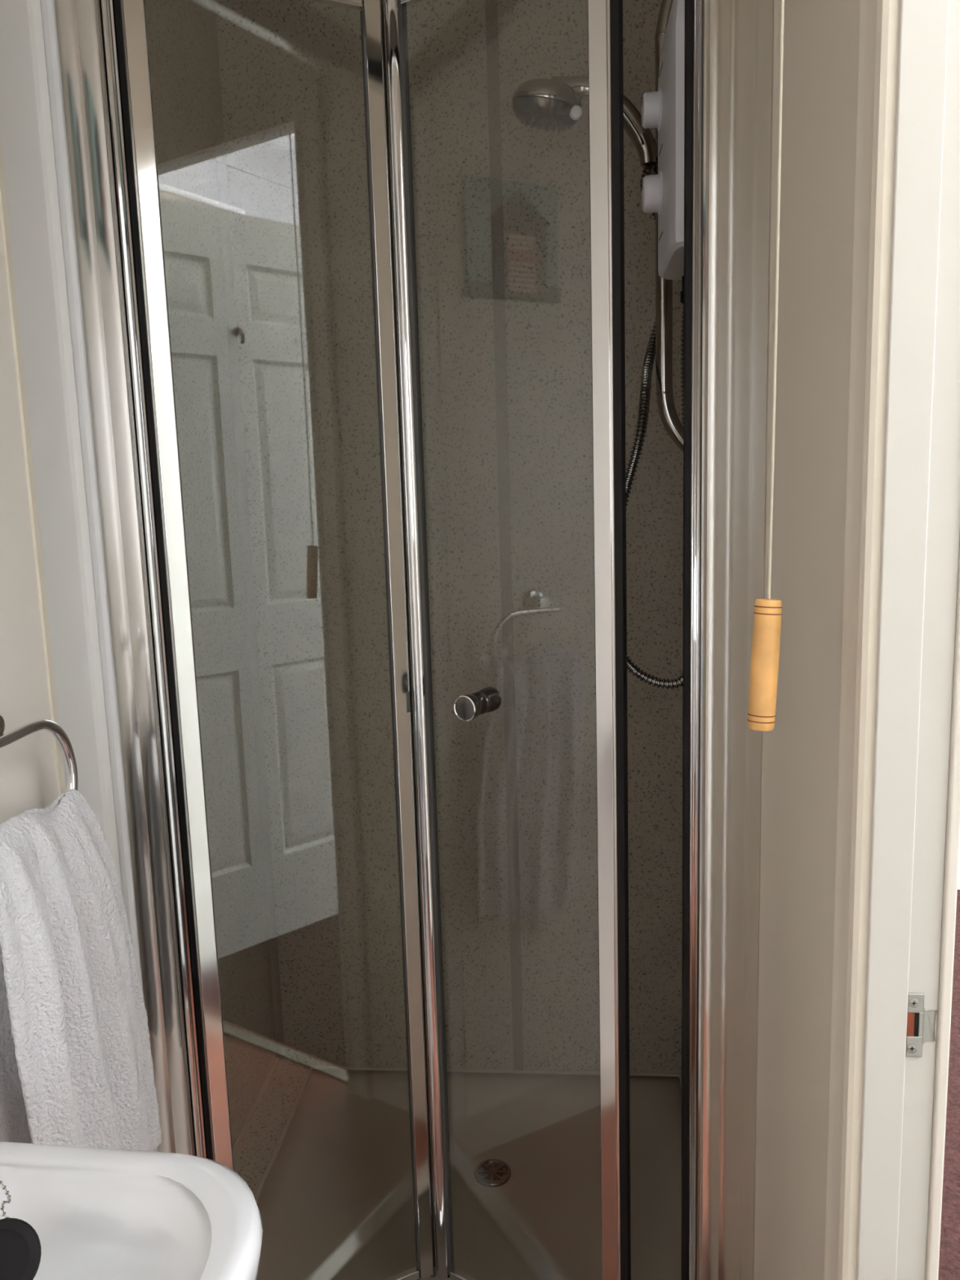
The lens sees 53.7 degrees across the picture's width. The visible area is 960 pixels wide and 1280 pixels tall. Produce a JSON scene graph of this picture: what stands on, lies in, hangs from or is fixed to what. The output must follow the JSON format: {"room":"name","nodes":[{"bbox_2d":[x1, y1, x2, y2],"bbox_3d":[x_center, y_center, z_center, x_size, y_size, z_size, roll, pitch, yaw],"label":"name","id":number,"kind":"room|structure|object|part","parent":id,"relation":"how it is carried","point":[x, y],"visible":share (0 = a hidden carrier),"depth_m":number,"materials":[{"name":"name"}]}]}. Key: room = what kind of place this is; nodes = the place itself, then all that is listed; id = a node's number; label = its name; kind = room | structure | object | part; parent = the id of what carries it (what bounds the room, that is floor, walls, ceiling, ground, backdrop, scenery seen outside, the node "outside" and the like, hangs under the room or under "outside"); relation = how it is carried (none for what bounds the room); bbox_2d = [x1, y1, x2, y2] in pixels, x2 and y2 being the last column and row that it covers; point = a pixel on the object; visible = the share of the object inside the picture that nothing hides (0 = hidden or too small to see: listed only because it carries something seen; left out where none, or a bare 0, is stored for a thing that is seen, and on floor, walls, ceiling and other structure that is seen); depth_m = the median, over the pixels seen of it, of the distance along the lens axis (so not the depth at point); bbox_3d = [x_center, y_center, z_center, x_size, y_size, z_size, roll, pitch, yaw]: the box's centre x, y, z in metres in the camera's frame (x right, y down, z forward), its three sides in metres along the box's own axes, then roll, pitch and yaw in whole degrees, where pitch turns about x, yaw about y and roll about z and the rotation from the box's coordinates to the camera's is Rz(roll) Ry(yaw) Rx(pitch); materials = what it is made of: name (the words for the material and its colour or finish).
{"room":"bathroom","nodes":[
{"label":"bathroom","id":0,"kind":"room"},
{"bbox_2d":[0,0,123,897],"bbox_3d":[-0.574,-0.012,1.182,0.160,2.420,0.131,-1,9,5],"label":"wall","id":1,"kind":"structure","parent":0,"point":[26,133],"depth_m":1.14,"materials":[{"name":"white paint"}]},
{"bbox_2d":[40,0,773,1279],"bbox_3d":[-0.074,0.088,1.205,0.849,1.934,0.034,-1,9,5],"label":"shower door frame","id":2,"kind":"object","parent":1,"relation":"attached to","point":[729,43],"visible":0.88,"depth_m":1.18,"materials":[{"name":"silver metal"}]},
{"bbox_2d":[119,0,631,1279],"bbox_3d":[-0.098,0.092,1.278,0.577,1.885,0.180,-1,9,5],"label":"shower door","id":3,"kind":"structure","parent":2,"relation":"attached to","point":[605,17],"depth_m":1.24,"materials":[{"name":"silver metal"}]},
{"bbox_3d":[-0.244,0.103,1.287,0.270,1.838,0.013,-6,10,-26],"label":"rail","id":4,"kind":"part","parent":3,"relation":"part of","materials":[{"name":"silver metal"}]},
{"bbox_3d":[0.039,0.097,1.270,0.265,1.838,0.013,4,10,33],"label":"rail","id":5,"kind":"part","parent":3,"relation":"part of","materials":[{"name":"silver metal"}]},
{"bbox_3d":[-0.012,0.089,1.282,0.035,0.035,0.032,4,10,33],"label":"door knob","id":6,"kind":"part","parent":3,"relation":"part of","materials":[{"name":"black metal"}]},
{"bbox_3d":[0.007,0.084,1.311,0.035,0.035,0.032,4,10,33],"label":"door knob","id":7,"kind":"part","parent":3,"relation":"part of","materials":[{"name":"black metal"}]},
{"bbox_2d":[0,0,276,1147],"bbox_3d":[-0.629,0.083,0.571,0.150,2.420,2.900,-1,9,5],"label":"wall","id":8,"kind":"structure","parent":0,"point":[177,29],"depth_m":1.70,"materials":[{"name":"white paint"}]},
{"bbox_2d":[0,137,65,795],"bbox_3d":[-0.509,-0.003,1.111,0.004,2.420,0.010,-1,9,5],"label":"trim","id":9,"kind":"structure","parent":8,"relation":"attached to","point":[3,205],"depth_m":1.08,"materials":[{"name":"beige"}]},
{"bbox_2d":[0,715,78,792],"bbox_3d":[-0.491,0.142,0.969,0.055,0.169,0.214,-1,9,5],"label":"towel ring","id":10,"kind":"object","parent":8,"relation":"attached to","point":[53,727],"visible":0.66,"depth_m":1.03,"materials":[{"name":"silver metal"}]},
{"bbox_2d":[0,788,161,1151],"bbox_3d":[-0.454,0.438,1.048,0.094,0.564,0.268,-1,9,5],"label":"hand towel","id":11,"kind":"object","parent":10,"relation":"hanging from","point":[76,1060],"visible":0.7,"depth_m":1.00,"materials":[{"name":"white fabric"}]},
{"bbox_2d":[204,0,284,1059],"bbox_3d":[-0.471,-0.191,1.908,0.015,2.292,0.016,-1,9,5],"label":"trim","id":12,"kind":"structure","parent":8,"relation":"attached to","point":[211,11],"depth_m":1.90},
{"bbox_2d":[232,1058,310,1197],"bbox_3d":[-0.433,1.044,1.754,0.070,0.152,0.692,-1,9,5],"label":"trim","id":13,"kind":"structure","parent":8,"relation":"attached to","point":[252,1156],"depth_m":1.88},
{"bbox_2d":[215,0,683,1077],"bbox_3d":[-0.063,-0.144,1.942,1.058,2.420,0.100,-1,9,5],"label":"wall","id":14,"kind":"structure","parent":0,"point":[291,75],"depth_m":1.88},
{"bbox_2d":[232,1057,681,1203],"bbox_3d":[-0.034,0.973,1.712,0.875,0.032,0.690,-1,9,5],"label":"trim","id":15,"kind":"structure","parent":14,"relation":"attached to","point":[313,1067],"depth_m":2.02,"materials":[{"name":"beige"}]},
{"bbox_2d":[484,0,524,1070],"bbox_3d":[0.050,-0.201,1.872,0.022,2.292,0.004,-1,9,5],"label":"trim","id":16,"kind":"structure","parent":14,"relation":"attached to","point":[491,11],"depth_m":1.86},
{"bbox_2d":[681,0,860,1279],"bbox_3d":[0.379,-0.267,1.272,0.063,2.840,1.112,-1,9,5],"label":"wall","id":17,"kind":"structure","parent":0,"point":[800,756],"depth_m":0.97,"materials":[{"name":"beige paint"}]},
{"bbox_2d":[641,0,684,303],"bbox_3d":[0.275,-0.634,1.220,0.123,0.353,0.212,-1,9,5],"label":"shower","id":18,"kind":"object","parent":17,"relation":"attached to","point":[663,109],"visible":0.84,"depth_m":1.18,"materials":[{"name":"grey plastic"}]},
{"bbox_3d":[0.231,-0.600,1.274,0.024,0.054,0.054,-1,9,5],"label":"temperature knob","id":19,"kind":"part","parent":18,"relation":"part of","materials":[{"name":"grey plastic"}]},
{"bbox_3d":[0.227,-0.704,1.258,0.024,0.051,0.051,-1,9,5],"label":"power knob","id":20,"kind":"part","parent":18,"relation":"part of","materials":[{"name":"grey plastic"}]},
{"bbox_2d":[680,275,684,303],"bbox_3d":[0.292,-0.490,1.322,0.024,0.036,0.024,-1,9,5],"label":"outlet","id":21,"kind":"object","parent":18,"relation":"attached to","point":[682,277],"depth_m":1.32,"materials":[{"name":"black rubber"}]},
{"bbox_2d":[652,0,683,452],"bbox_3d":[0.311,-0.662,1.497,0.110,0.768,0.050,-3,9,-9],"label":"riser rail","id":22,"kind":"object","parent":17,"relation":"attached to","point":[672,424],"visible":0.49,"depth_m":1.51,"materials":[{"name":"silver metal"}]},
{"bbox_2d":[511,75,657,167],"bbox_3d":[0.161,-0.801,1.467,0.222,0.136,0.109,-1,9,5],"label":"handset","id":23,"kind":"object","parent":22,"relation":"attached to","point":[554,104],"visible":0.87,"depth_m":1.44,"materials":[{"name":"silver metal"}]},
{"bbox_3d":[0.146,-0.801,1.439,0.020,0.020,0.009,-1,9,5],"label":"spray lever","id":24,"kind":"part","parent":23,"relation":"part of","materials":[{"name":"grey plastic"}]},
{"bbox_2d":[626,164,684,688],"bbox_3d":[0.268,-0.327,1.466,0.138,0.815,0.254,-3,9,-8],"label":"shower hose","id":25,"kind":"object","parent":23,"relation":"hanging from","point":[646,373],"visible":0.27,"depth_m":1.49,"materials":[{"name":"silver metal"}]},
{"bbox_3d":[0.273,-0.759,1.469,0.034,0.034,0.034,-5,9,-19],"label":"holder arm","id":26,"kind":"part","parent":22,"relation":"part of","materials":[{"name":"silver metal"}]},
{"bbox_2d":[937,889,959,1279],"bbox_3d":[2.275,1.161,1.115,3.691,0.054,4.400,-1,9,5],"label":"floor","id":27,"kind":"structure","parent":0,"point":[949,1242],"depth_m":1.94,"materials":[{"name":"brown carpet"}]},
{"bbox_2d":[957,841,959,889],"bbox_3d":[2.399,-0.590,2.979,3.691,2.840,0.170,-1,9,5],"label":"wall","id":28,"kind":"structure","parent":0,"point":[958,875],"depth_m":3.17,"materials":[{"name":"white paint"}]},
{"bbox_3d":[-0.241,-1.153,0.373,0.999,0.060,2.950,-1,9,5],"label":"ceiling","id":29,"kind":"structure","parent":0,"visible":0},
{"bbox_2d":[746,0,784,731],"bbox_3d":[0.226,-0.549,0.699,0.052,1.260,0.052,-1,9,5],"label":"pull cord","id":30,"kind":"object","parent":29,"relation":"hanging from","point":[766,628],"visible":1,"depth_m":0.77,"materials":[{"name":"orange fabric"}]},
{"bbox_3d":[0.235,0.020,0.784,0.029,0.109,0.022,-8,11,-35],"label":"pull handle","id":31,"kind":"part","parent":30,"relation":"part of","materials":[{"name":"brown wood"}]},
{"bbox_3d":[0.222,-0.596,0.691,0.006,1.141,0.002,-1,9,5],"label":"cord","id":32,"kind":"part","parent":30,"relation":"part of","materials":[{"name":"beige fabric"}]},
{"bbox_3d":[-0.137,1.297,0.746,1.058,0.060,2.950,-1,9,5],"label":"floor","id":33,"kind":"structure","parent":0,"visible":0},
{"bbox_2d":[0,1141,262,1279],"bbox_3d":[-0.345,0.863,0.577,0.384,0.861,0.519,-1,9,5],"label":"basin","id":34,"kind":"object","parent":33,"relation":"on","point":[95,1213],"visible":0.98,"depth_m":0.70,"materials":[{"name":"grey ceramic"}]},
{"bbox_2d":[0,1180,41,1279],"bbox_3d":[-0.381,0.423,0.677,0.167,0.045,0.065,1,9,17],"label":"plug","id":35,"kind":"object","parent":34,"relation":"in","point":[20,1252],"visible":1,"depth_m":0.65,"materials":[{"name":"black rubber"}]},
{"bbox_3d":[-0.401,0.405,0.688,0.138,0.012,0.042,-2,9,1],"label":"bead chain","id":36,"kind":"part","parent":35,"relation":"part of","materials":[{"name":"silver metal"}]},
{"bbox_2d":[256,1069,681,1279],"bbox_3d":[0.001,1.053,1.689,0.804,0.123,0.754,-1,9,5],"label":"shower tray","id":37,"kind":"object","parent":33,"relation":"on","point":[335,1202],"visible":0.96,"depth_m":1.79,"materials":[{"name":"beige plastic"}]},
{"bbox_3d":[0.273,-1.174,0.160,0.058,0.705,0.817,-1,9,5],"label":"wall","id":38,"kind":"structure","parent":0,"visible":0},
{"bbox_2d":[823,0,899,1279],"bbox_3d":[0.278,0.212,0.377,0.017,2.170,0.906,-1,9,5],"label":"trim","id":39,"kind":"structure","parent":38,"relation":"attached to","point":[878,19],"depth_m":0.75,"materials":[{"name":"beige paint"}]},
{"bbox_2d":[856,0,959,1279],"bbox_3d":[0.313,0.229,0.376,0.062,2.135,0.816,-1,9,5],"label":"trim","id":40,"kind":"structure","parent":38,"relation":"attached to","point":[920,541],"depth_m":0.73,"materials":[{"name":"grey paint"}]},
{"bbox_2d":[905,993,937,1057],"bbox_3d":[0.367,0.321,0.788,0.033,0.057,0.003,-1,9,3],"label":"strike plate","id":41,"kind":"object","parent":40,"relation":"attached to","point":[917,1026],"visible":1,"depth_m":0.79,"materials":[{"name":"silver metal"}]},
{"bbox_2d":[924,542,959,1279],"bbox_3d":[0.348,0.211,0.370,0.009,2.170,0.920,-1,9,5],"label":"trim","id":42,"kind":"structure","parent":38,"relation":"attached to","point":[953,824],"depth_m":0.78,"materials":[{"name":"beige wood"}]}
]}

